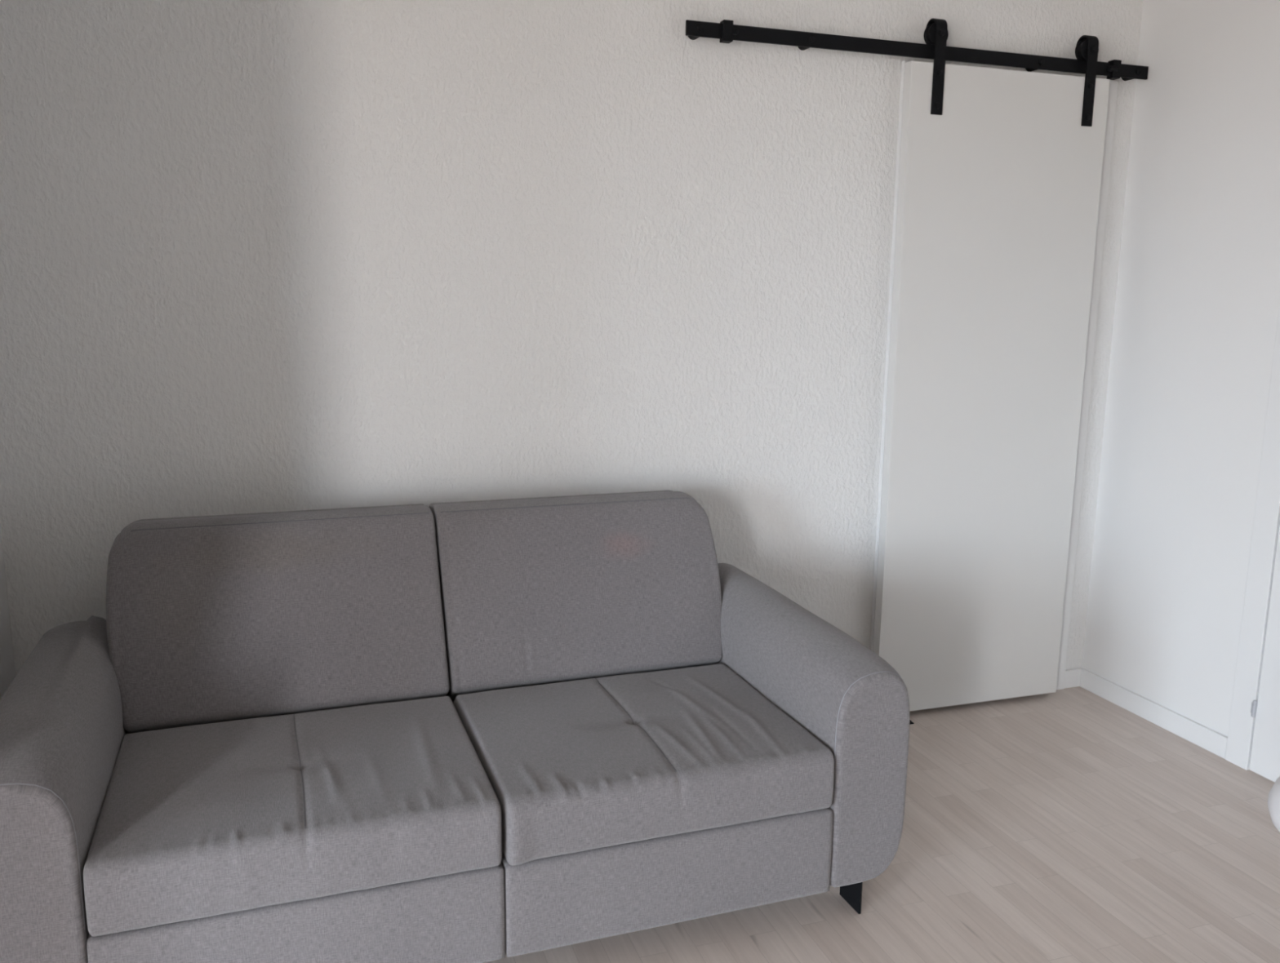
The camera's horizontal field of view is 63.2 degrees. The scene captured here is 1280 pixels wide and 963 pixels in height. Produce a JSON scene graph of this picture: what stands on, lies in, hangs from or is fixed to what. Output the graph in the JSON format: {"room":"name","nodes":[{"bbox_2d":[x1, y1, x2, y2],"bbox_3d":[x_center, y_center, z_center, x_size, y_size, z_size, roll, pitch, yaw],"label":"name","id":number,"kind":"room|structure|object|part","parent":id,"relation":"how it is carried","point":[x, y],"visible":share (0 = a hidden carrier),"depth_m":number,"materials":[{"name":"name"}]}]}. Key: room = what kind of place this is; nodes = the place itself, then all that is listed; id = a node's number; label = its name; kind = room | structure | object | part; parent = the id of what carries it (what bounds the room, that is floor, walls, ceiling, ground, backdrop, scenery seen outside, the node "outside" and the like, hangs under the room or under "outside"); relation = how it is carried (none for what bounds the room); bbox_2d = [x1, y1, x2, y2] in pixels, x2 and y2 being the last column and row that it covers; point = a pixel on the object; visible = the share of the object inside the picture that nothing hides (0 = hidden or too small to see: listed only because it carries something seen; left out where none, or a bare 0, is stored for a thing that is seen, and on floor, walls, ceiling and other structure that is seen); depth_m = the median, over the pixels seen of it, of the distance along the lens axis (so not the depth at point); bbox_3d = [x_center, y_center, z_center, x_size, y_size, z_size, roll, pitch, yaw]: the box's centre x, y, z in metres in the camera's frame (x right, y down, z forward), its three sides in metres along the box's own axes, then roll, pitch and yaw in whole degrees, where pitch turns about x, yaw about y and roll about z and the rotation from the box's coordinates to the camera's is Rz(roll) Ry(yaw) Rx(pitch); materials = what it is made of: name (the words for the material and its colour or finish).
{"room":"living room","nodes":[
{"label":"living room","id":0,"kind":"room"},
{"bbox_2d":[0,524,15,698],"bbox_3d":[-1.431,-0.262,1.826,0.140,2.600,1.400,-3,11,-18],"label":"wall","id":1,"kind":"structure","parent":0,"point":[7,673],"depth_m":2.58,"materials":[{"name":"white paint"}]},
{"bbox_2d":[0,0,1142,675],"bbox_3d":[-1.771,-0.342,2.526,7.400,2.700,0.150,-3,11,-18],"label":"wall","id":2,"kind":"structure","parent":0,"point":[256,256],"depth_m":2.83,"materials":[{"name":"white paint"}]},
{"bbox_2d":[685,18,1148,711],"bbox_3d":[0.870,-0.307,3.301,1.598,2.181,0.086,-3,11,-18],"label":"sliding door","id":3,"kind":"structure","parent":2,"relation":"in","point":[1000,172],"depth_m":3.34,"materials":[{"name":"white laminate"}]},
{"bbox_3d":[0.880,-1.290,3.132,1.598,0.056,0.070,-3,11,-18],"label":"sliding door rail","id":4,"kind":"part","parent":3,"relation":"part of","materials":[{"name":"black metal"}]},
{"bbox_2d":[870,60,1118,689],"bbox_3d":[1.160,-0.260,3.447,0.801,2.085,0.016,-3,11,-18],"label":"trim","id":5,"kind":"structure","parent":2,"relation":"attached to","point":[1113,92],"depth_m":3.48,"materials":[{"name":"white wood"}]},
{"bbox_2d":[1063,667,1081,688],"bbox_3d":[0.004,0.786,3.250,3.380,0.067,0.012,-3,11,-18],"label":"baseboard","id":6,"kind":"structure","parent":2,"relation":"attached to","point":[1073,677],"depth_m":3.76,"materials":[{"name":"white wood"}]},
{"bbox_2d":[484,686,1279,962],"bbox_3d":[-0.830,1.431,0.091,7.040,0.100,5.640,-3,11,-18],"label":"floor","id":7,"kind":"structure","parent":0,"point":[1066,825],"depth_m":2.58,"materials":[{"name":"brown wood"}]},
{"bbox_2d":[0,490,910,962],"bbox_3d":[-0.425,0.539,2.405,1.847,0.842,0.968,-3,11,-20],"label":"sofa","id":8,"kind":"object","parent":7,"relation":"on","point":[480,731],"visible":1,"depth_m":2.22,"materials":[{"name":"grey fabric"}]},
{"bbox_3d":[-1.181,0.643,2.113,0.218,0.515,0.875,-3,11,-20],"label":"armrest","id":9,"kind":"part","parent":8,"relation":"part of","materials":[{"name":"grey fabric"}]},
{"bbox_2d":[106,503,448,733],"bbox_3d":[-0.865,0.357,2.519,0.747,0.534,0.348,-3,11,-20],"label":"cushion","id":10,"kind":"object","parent":8,"relation":"on","point":[215,619],"depth_m":2.43,"materials":[{"name":"grey fabric"}]},
{"bbox_2d":[83,696,502,937],"bbox_3d":[-0.700,0.638,2.146,0.714,0.145,0.626,-3,11,-20],"label":"seat cushion","id":11,"kind":"object","parent":8,"relation":"on","point":[203,820],"depth_m":1.95,"materials":[{"name":"grey fabric"}]},
{"bbox_3d":[-0.616,0.849,1.941,0.720,0.194,0.102,-3,11,-20],"label":"panel","id":12,"kind":"part","parent":8,"relation":"part of","materials":[{"name":"grey fabric"}]},
{"bbox_2d":[429,490,722,702],"bbox_3d":[-0.157,0.320,2.772,0.747,0.534,0.348,-3,11,-20],"label":"cushion","id":13,"kind":"object","parent":8,"relation":"on","point":[537,591],"depth_m":2.67,"materials":[{"name":"grey fabric"}]},
{"bbox_2d":[453,663,834,866],"bbox_3d":[-0.020,0.604,2.384,0.714,0.145,0.634,-3,11,-20],"label":"seat cushion","id":14,"kind":"object","parent":8,"relation":"on","point":[579,765],"depth_m":2.20,"materials":[{"name":"grey fabric"}]},
{"bbox_3d":[0.062,0.813,2.183,0.720,0.194,0.102,-3,11,-20],"label":"panel","id":15,"kind":"part","parent":8,"relation":"part of","materials":[{"name":"grey fabric"}]},
{"bbox_3d":[0.360,0.563,2.664,0.198,0.517,0.875,-3,11,-20],"label":"armrest","id":16,"kind":"part","parent":8,"relation":"part of","materials":[{"name":"grey fabric"}]},
{"bbox_3d":[0.487,0.926,2.398,0.006,0.106,0.085,-3,11,-20],"label":"leg","id":17,"kind":"part","parent":8,"relation":"part of","materials":[{"name":"black"}]},
{"bbox_2d":[1267,776,1279,832],"bbox_3d":[1.500,0.837,2.136,0.392,0.401,0.392,-3,11,-18],"label":"round stool","id":18,"kind":"object","parent":7,"relation":"on","point":[1273,800],"visible":1,"depth_m":2.16,"materials":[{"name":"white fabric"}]},
{"bbox_2d":[1081,0,1279,782],"bbox_3d":[2.616,0.013,0.865,0.150,2.700,5.850,-3,11,-18],"label":"wall","id":19,"kind":"structure","parent":0,"point":[1197,300],"depth_m":3.26,"materials":[{"name":"white paint"}]},
{"bbox_2d":[1080,668,1227,759],"bbox_3d":[1.702,0.765,3.480,0.012,0.068,0.626,-3,11,-18],"label":"baseboard","id":20,"kind":"structure","parent":19,"relation":"attached to","point":[1201,735],"depth_m":3.44,"materials":[{"name":"white wood"}]},
{"bbox_2d":[1225,305,1279,770],"bbox_3d":[1.971,-0.089,2.540,0.014,2.090,1.000,-3,11,-18],"label":"trim","id":21,"kind":"structure","parent":19,"relation":"attached to","point":[1266,523],"depth_m":3.05,"materials":[{"name":"white wood"}]},
{"bbox_2d":[1249,524,1279,781],"bbox_3d":[1.964,-0.053,2.551,0.023,1.994,0.852,-3,11,-18],"label":"door","id":22,"kind":"structure","parent":19,"relation":"in","point":[1265,748],"depth_m":3.03,"materials":[{"name":"white wood"}]}
]}

